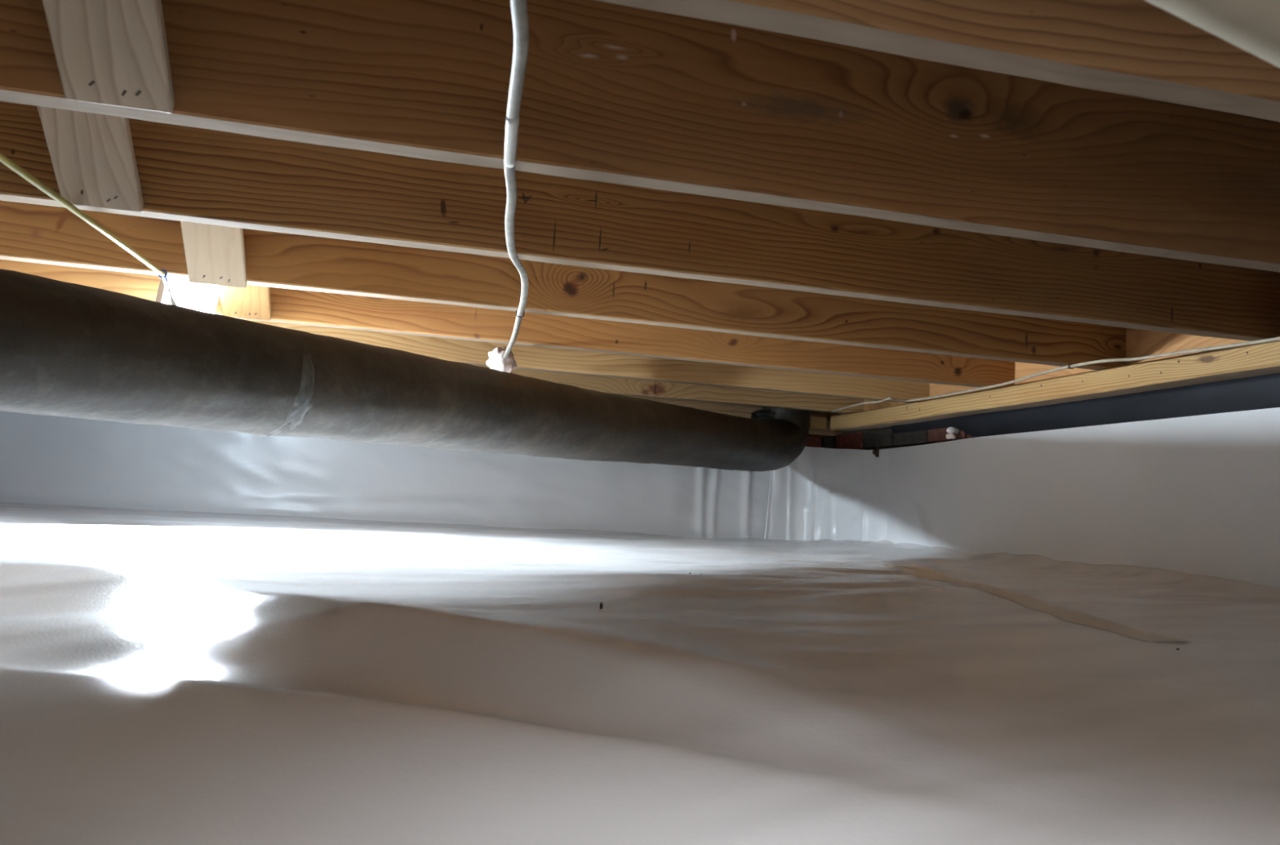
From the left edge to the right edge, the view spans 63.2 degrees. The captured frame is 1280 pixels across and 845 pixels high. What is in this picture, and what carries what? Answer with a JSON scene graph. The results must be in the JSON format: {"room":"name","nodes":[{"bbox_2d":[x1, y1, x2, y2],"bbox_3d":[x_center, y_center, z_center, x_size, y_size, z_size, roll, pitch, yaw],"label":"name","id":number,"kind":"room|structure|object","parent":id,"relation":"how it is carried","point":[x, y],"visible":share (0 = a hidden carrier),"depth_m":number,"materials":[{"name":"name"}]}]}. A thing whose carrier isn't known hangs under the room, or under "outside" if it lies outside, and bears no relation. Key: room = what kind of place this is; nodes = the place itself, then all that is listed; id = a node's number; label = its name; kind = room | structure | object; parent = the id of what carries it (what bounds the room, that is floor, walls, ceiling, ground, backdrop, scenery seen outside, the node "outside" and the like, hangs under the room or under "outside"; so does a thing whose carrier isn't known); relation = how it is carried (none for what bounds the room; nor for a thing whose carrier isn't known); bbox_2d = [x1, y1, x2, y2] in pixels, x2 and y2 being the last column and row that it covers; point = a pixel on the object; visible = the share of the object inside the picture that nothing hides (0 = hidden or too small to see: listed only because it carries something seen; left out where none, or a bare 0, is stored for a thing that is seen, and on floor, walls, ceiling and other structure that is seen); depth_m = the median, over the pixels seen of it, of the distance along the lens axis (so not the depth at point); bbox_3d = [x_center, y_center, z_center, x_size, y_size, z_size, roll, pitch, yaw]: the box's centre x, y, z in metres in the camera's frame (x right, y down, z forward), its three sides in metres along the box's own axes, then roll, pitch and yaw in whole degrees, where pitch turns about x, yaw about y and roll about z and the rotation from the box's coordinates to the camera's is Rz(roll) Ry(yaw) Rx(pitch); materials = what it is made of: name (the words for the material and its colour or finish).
{"room":"building cavity","nodes":[
{"label":"building cavity","id":0,"kind":"room"},
{"bbox_2d":[0,410,888,541],"bbox_3d":[-1.424,0.156,2.959,4.922,0.560,0.650,4,-5,-14],"label":"wall","id":1,"kind":"structure","parent":0,"point":[828,492],"depth_m":3.25,"materials":[{"name":"white plastic"}]},
{"bbox_2d":[705,409,751,418],"bbox_3d":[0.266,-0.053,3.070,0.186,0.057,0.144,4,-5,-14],"label":"plate","id":2,"kind":"object","parent":1,"relation":"on","point":[737,414],"depth_m":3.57,"materials":[{"name":"brown wood"}]},
{"bbox_2d":[624,395,827,417],"bbox_3d":[-1.531,-0.292,3.144,4.539,0.235,0.040,4,-5,-14],"label":"board","id":3,"kind":"object","parent":2,"relation":"on","point":[695,404],"visible":0.03,"depth_m":3.57,"materials":[{"name":"brown wood"}]},
{"bbox_2d":[808,415,826,430],"bbox_3d":[0.600,0.002,3.568,0.061,0.043,0.068,4,-5,-14],"label":"wood block","id":4,"kind":"object","parent":1,"relation":"on","point":[816,423],"visible":0.76,"depth_m":3.54,"materials":[{"name":"brown wood"}]},
{"bbox_2d":[808,419,842,437],"bbox_3d":[0.624,-0.006,3.390,0.286,0.057,0.578,4,-5,-14],"label":"plate","id":5,"kind":"object","parent":1,"relation":"on","point":[828,432],"depth_m":3.65,"materials":[{"name":"brown wood"}]},
{"bbox_2d":[830,340,1279,431],"bbox_3d":[1.295,-0.163,1.173,0.078,0.050,4.895,4,-5,-14],"label":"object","id":6,"kind":"structure","parent":1,"relation":"on","point":[1263,358],"depth_m":2.26,"materials":[{"name":"yellow wood"}]},
{"bbox_2d":[0,259,1014,388],"bbox_3d":[-1.255,-0.368,2.077,4.539,0.236,0.040,4,-5,-14],"label":"joist","id":7,"kind":"object","parent":6,"relation":"on","point":[300,307],"visible":0.34,"depth_m":2.34,"materials":[{"name":"brown wood"}]},
{"bbox_2d":[155,276,219,313],"bbox_3d":[-0.892,-0.224,2.079,0.113,0.317,0.164,-1,-6,38],"label":"work lamp","id":8,"kind":"object","parent":7,"relation":"hanging from","point":[197,296],"visible":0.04,"depth_m":2.03,"materials":[{"name":"white"}]},
{"bbox_2d":[218,284,271,320],"bbox_3d":[-0.766,-0.334,1.998,0.095,0.216,0.348,4,-5,-14],"label":"board","id":9,"kind":"object","parent":7,"relation":"attached to","point":[251,302],"visible":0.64,"depth_m":2.11,"materials":[{"name":"brown wood"}]},
{"bbox_2d":[0,200,1125,369],"bbox_3d":[-1.155,-0.395,1.693,4.539,0.236,0.040,4,-5,-14],"label":"joist","id":10,"kind":"object","parent":6,"relation":"on","point":[29,233],"visible":0.37,"depth_m":1.93,"materials":[{"name":"brown wood"}]},
{"bbox_2d":[0,152,177,305],"bbox_3d":[-0.775,-0.255,1.486,0.098,0.044,1.116,4,-5,-14],"label":"cord","id":11,"kind":"object","parent":10,"relation":"attached to","point":[5,160],"visible":0.83,"depth_m":1.36,"materials":[{"name":"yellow plastic"}]},
{"bbox_2d":[180,221,247,288],"bbox_3d":[-0.666,-0.357,1.605,0.091,0.226,0.364,4,-5,-14],"label":"board","id":12,"kind":"object","parent":10,"relation":"attached to","point":[215,255],"visible":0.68,"depth_m":1.70,"materials":[{"name":"brown wood"}]},
{"bbox_2d":[502,0,528,359],"bbox_3d":[-0.193,-0.225,1.615,0.044,0.022,1.934,4,-5,-7],"label":"cable","id":13,"kind":"object","parent":10,"relation":"attached to","point":[518,7],"visible":0.95,"depth_m":0.97,"materials":[{"name":"white plastic"}]},
{"bbox_2d":[485,346,516,373],"bbox_3d":[-0.330,-0.146,2.481,0.076,0.073,0.067,4,-5,-14],"label":"plug","id":14,"kind":"object","parent":13,"relation":"attached to","point":[495,361],"visible":0.8,"depth_m":2.46,"materials":[{"name":"white plastic"}]},
{"bbox_2d":[239,318,928,403],"bbox_3d":[-1.359,-0.339,2.477,4.539,0.236,0.040,4,-5,-14],"label":"joist","id":15,"kind":"object","parent":6,"relation":"on","point":[468,352],"visible":0.19,"depth_m":2.80,"materials":[{"name":"brown wood"}]},
{"bbox_2d":[0,0,1279,271],"bbox_3d":[-0.950,-0.452,0.903,4.539,0.236,0.040,4,-5,-14],"label":"joist","id":16,"kind":"object","parent":6,"relation":"on","point":[612,93],"visible":0.76,"depth_m":1.14,"materials":[{"name":"brown wood"}]},
{"bbox_2d":[42,0,174,113],"bbox_3d":[-0.443,-0.416,0.829,0.093,0.216,0.346,4,-5,-14],"label":"board","id":17,"kind":"object","parent":16,"relation":"attached to","point":[109,52],"visible":1,"depth_m":0.93,"materials":[{"name":"brown wood"}]},
{"bbox_2d":[0,101,1279,341],"bbox_3d":[-1.052,-0.423,1.293,4.539,0.237,0.039,4,-5,-14],"label":"joist","id":18,"kind":"object","parent":6,"relation":"on","point":[188,174],"visible":0.56,"depth_m":1.54,"materials":[{"name":"brown wood"}]},
{"bbox_2d":[36,106,143,212],"bbox_3d":[-0.646,-0.397,1.190,0.094,0.217,0.354,4,-5,-14],"label":"board","id":19,"kind":"object","parent":18,"relation":"attached to","point":[92,155],"visible":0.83,"depth_m":1.28,"materials":[{"name":"brown wood"}]},
{"bbox_2d":[474,364,864,413],"bbox_3d":[-1.461,-0.311,2.872,4.539,0.236,0.039,4,-5,-14],"label":"joist","id":20,"kind":"object","parent":6,"relation":"on","point":[622,386],"visible":0.18,"depth_m":3.27,"materials":[{"name":"brown wood"}]},
{"bbox_2d":[0,268,809,471],"bbox_3d":[-0.495,-0.104,1.625,0.169,0.374,4.370,1,-6,28],"label":"duct","id":21,"kind":"object","parent":20,"relation":"hanging from","point":[68,349],"visible":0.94,"depth_m":1.51,"materials":[{"name":"black plastic"}]},
{"bbox_2d":[594,0,1279,122],"bbox_3d":[-0.851,-0.479,0.520,4.539,0.236,0.040,4,-5,-14],"label":"joist","id":22,"kind":"object","parent":6,"relation":"on","point":[1139,48],"visible":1,"depth_m":0.79,"materials":[{"name":"brown wood"}]},
{"bbox_2d":[826,327,1247,419],"bbox_3d":[1.308,-0.296,1.292,0.040,0.236,5.100,4,-5,-14],"label":"board","id":23,"kind":"object","parent":6,"relation":"on","point":[1139,342],"visible":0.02,"depth_m":2.20,"materials":[{"name":"brown wood"}]},
{"bbox_2d":[831,336,1279,412],"bbox_3d":[0.865,-0.097,2.470,0.083,0.009,1.805,4,-5,-16],"label":"cable","id":24,"kind":"object","parent":6,"relation":"attached to","point":[1274,339],"visible":1,"depth_m":2.14,"materials":[{"name":"white plastic"}]},
{"bbox_2d":[0,502,1279,844],"bbox_3d":[-0.923,0.110,0.655,4.552,0.122,4.982,4,-5,-14],"label":"floor","id":25,"kind":"structure","parent":0,"point":[167,677],"depth_m":0.69,"materials":[{"name":"white plastic"}]},
{"bbox_2d":[835,407,1279,587],"bbox_3d":[1.370,0.129,1.205,0.202,0.618,5.160,4,-5,-14],"label":"wall","id":26,"kind":"structure","parent":0,"point":[1199,495],"depth_m":2.26,"materials":[{"name":"white plastic"}]},
{"bbox_2d":[872,446,879,457],"bbox_3d":[0.749,0.092,3.281,0.026,0.034,0.020,4,-5,-14],"label":"pin","id":27,"kind":"object","parent":26,"relation":"attached to","point":[875,451],"visible":1,"depth_m":3.28,"materials":[{"name":"black metal"}]},
{"bbox_2d":[946,426,959,439],"bbox_3d":[0.858,0.029,2.863,0.035,0.034,0.035,-2,-7,45],"label":"clip","id":28,"kind":"object","parent":26,"relation":"attached to","point":[952,431],"visible":1,"depth_m":2.85,"materials":[{"name":"white plastic"}]},
{"bbox_2d":[891,373,1279,437],"bbox_3d":[1.350,-0.107,1.046,0.009,0.078,4.530,4,-5,-14],"label":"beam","id":29,"kind":"structure","parent":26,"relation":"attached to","point":[1261,392],"depth_m":2.23,"materials":[{"name":"black metal"}]},
{"bbox_3d":[-0.749,-0.507,0.127,4.539,0.236,0.039,4,-5,-14],"label":"joist","id":30,"kind":"object","parent":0,"visible":0},
{"bbox_2d":[1145,0,1279,67],"bbox_3d":[0.394,-0.232,0.565,2.130,0.115,0.073,6,-6,-31],"label":"pipe","id":31,"kind":"object","parent":30,"relation":"attached to","point":[1253,26],"visible":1,"depth_m":0.49,"materials":[{"name":"plastic"}]}
]}

